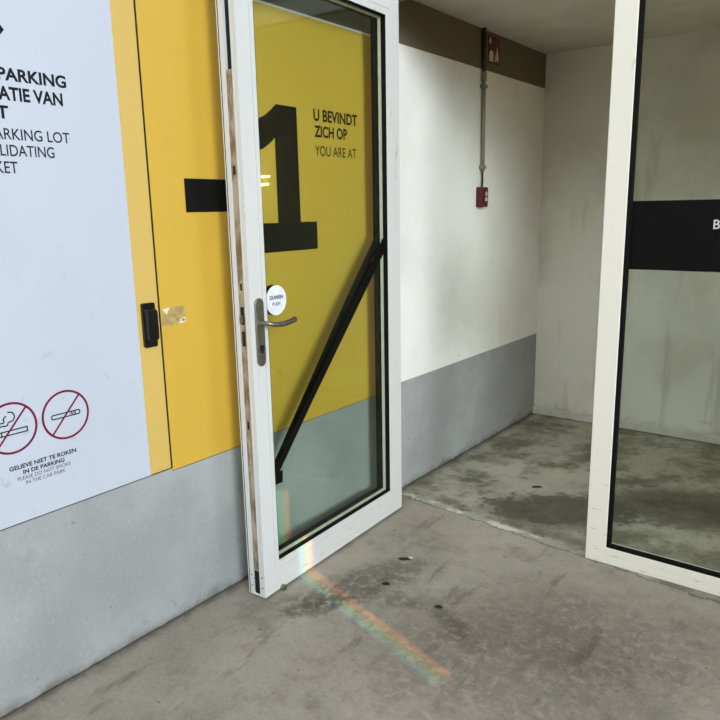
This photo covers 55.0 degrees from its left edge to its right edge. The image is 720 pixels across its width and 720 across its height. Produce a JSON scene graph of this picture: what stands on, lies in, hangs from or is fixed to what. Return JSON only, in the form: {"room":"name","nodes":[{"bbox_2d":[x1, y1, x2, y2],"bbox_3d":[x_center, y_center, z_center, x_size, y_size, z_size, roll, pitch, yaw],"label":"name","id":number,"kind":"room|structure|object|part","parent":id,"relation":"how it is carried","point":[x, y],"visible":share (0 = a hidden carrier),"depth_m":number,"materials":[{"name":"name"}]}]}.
{"room":"parking garage","nodes":[
{"label":"parking garage","id":0,"kind":"room"},
{"bbox_2d":[0,0,545,719],"bbox_3d":[-2.071,-0.722,0.685,0.250,4.200,11.200,8,15,37],"label":"wall","id":1,"kind":"structure","parent":0,"point":[83,582],"depth_m":3.52,"materials":[{"name":"grey paint"}]},
{"bbox_2d":[0,0,172,530],"bbox_3d":[-1.317,-0.238,1.541,0.034,1.677,2.068,8,15,37],"label":"notice board","id":2,"kind":"object","parent":1,"relation":"attached to","point":[84,407],"visible":1,"depth_m":2.12,"materials":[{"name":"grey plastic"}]},
{"bbox_3d":[-0.708,-0.121,2.358,0.018,0.114,0.045,8,15,37],"label":"latch lever","id":3,"kind":"part","parent":2,"relation":"part of","materials":[{"name":"black plastic"}]},
{"bbox_2d":[135,0,375,470],"bbox_3d":[-0.303,-0.536,2.855,0.005,1.688,1.304,8,15,37],"label":"board","id":4,"kind":"object","parent":1,"relation":"attached to","point":[313,76],"visible":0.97,"depth_m":2.72,"materials":[{"name":"plastic"}]},
{"bbox_2d":[476,187,487,206],"bbox_3d":[0.725,-0.966,4.102,0.048,0.118,0.072,8,15,37],"label":"fire alarm box","id":5,"kind":"object","parent":1,"relation":"attached to","point":[481,192],"visible":1,"depth_m":4.08,"materials":[{"name":"red plastic"}]},
{"bbox_2d":[479,28,487,186],"bbox_3d":[0.716,-1.450,4.014,0.033,0.881,0.044,8,15,37],"label":"conduit pipe","id":6,"kind":"object","parent":1,"relation":"attached to","point":[483,85],"visible":0.94,"depth_m":3.99,"materials":[{"name":"grey plastic"}]},
{"bbox_2d":[488,35,499,65],"bbox_3d":[0.786,-1.815,4.056,0.005,0.147,0.144,8,15,37],"label":"fire sign","id":7,"kind":"object","parent":1,"relation":"attached to","point":[493,42],"visible":1,"depth_m":4.05,"materials":[{"name":"red plastic"}]},
{"bbox_2d":[1,413,719,719],"bbox_3d":[0.411,1.778,-0.688,6.500,0.200,11.200,8,15,37],"label":"floor","id":8,"kind":"structure","parent":0,"point":[528,626],"depth_m":2.57,"materials":[{"name":"concrete"}]},
{"bbox_2d":[398,557,412,560],"bbox_3d":[0.199,0.872,3.038,0.070,0.010,0.028,-2,12,-2],"label":"cigarette butt","id":9,"kind":"object","parent":8,"relation":"on","point":[400,558],"visible":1,"depth_m":3.04},
{"bbox_2d":[413,0,719,54],"bbox_3d":[1.848,-1.858,2.994,2.950,0.304,1.866,8,15,37],"label":"ceiling","id":10,"kind":"structure","parent":0,"point":[546,27],"depth_m":3.75,"materials":[{"name":"paint"}]},
{"bbox_2d":[534,27,719,435],"bbox_3d":[2.499,-0.823,4.057,2.950,2.800,0.200,8,15,37],"label":"wall","id":11,"kind":"structure","parent":0,"point":[671,372],"depth_m":4.52,"materials":[{"name":"white paint"}]},
{"bbox_2d":[533,406,719,444],"bbox_3d":[2.378,0.525,4.321,2.750,0.049,0.022,8,15,37],"label":"baseboard","id":12,"kind":"structure","parent":11,"relation":"attached to","point":[706,438],"depth_m":4.66,"materials":[{"name":"grey concrete"}]},
{"bbox_3d":[1.242,-2.384,2.089,2.950,1.670,0.082,8,15,37],"label":"wall","id":13,"kind":"structure","parent":0,"visible":0},
{"bbox_2d":[215,0,401,597],"bbox_3d":[-0.111,-0.326,2.887,0.154,2.420,1.032,7,15,34],"label":"door","id":14,"kind":"structure","parent":13,"relation":"in","point":[272,565],"depth_m":2.76,"materials":[{"name":"white metal"}]},
{"bbox_3d":[-0.422,-0.076,2.541,0.030,1.860,0.012,7,15,34],"label":"plate","id":15,"kind":"part","parent":14,"relation":"part of","materials":[{"name":"white metal"}]},
{"bbox_3d":[-0.365,-0.101,2.534,0.009,0.253,0.044,7,15,34],"label":"lock plate","id":16,"kind":"part","parent":14,"relation":"part of","materials":[{"name":"metal"}]},
{"bbox_3d":[-0.291,-0.138,2.558,0.163,0.028,0.051,-13,17,-43],"label":"lever","id":17,"kind":"part","parent":14,"relation":"part of","materials":[{"name":"metal"}]},
{"bbox_3d":[-0.112,0.780,3.146,0.078,0.125,1.026,7,15,34],"label":"rail","id":18,"kind":"part","parent":14,"relation":"part of","materials":[{"name":"white metal"}]},
{"bbox_3d":[-0.155,-1.463,2.661,0.078,0.100,1.026,7,15,34],"label":"rail","id":19,"kind":"part","parent":14,"relation":"part of","materials":[{"name":"white metal"}]},
{"bbox_2d":[585,0,719,595],"bbox_3d":[1.577,-0.292,2.321,1.517,2.530,0.061,8,15,37],"label":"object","id":20,"kind":"structure","parent":13,"relation":"in","point":[669,235],"depth_m":2.68,"materials":[{"name":"beige metal"}]},
{"bbox_3d":[1.010,-0.373,2.749,0.087,2.530,0.060,8,15,37],"label":"post","id":21,"kind":"part","parent":20,"relation":"part of","materials":[{"name":"beige metal"}]},
{"bbox_3d":[1.636,0.912,2.555,1.430,0.075,0.059,8,15,37],"label":"sill rail","id":22,"kind":"part","parent":20,"relation":"part of","materials":[{"name":"beige metal"}]}
]}

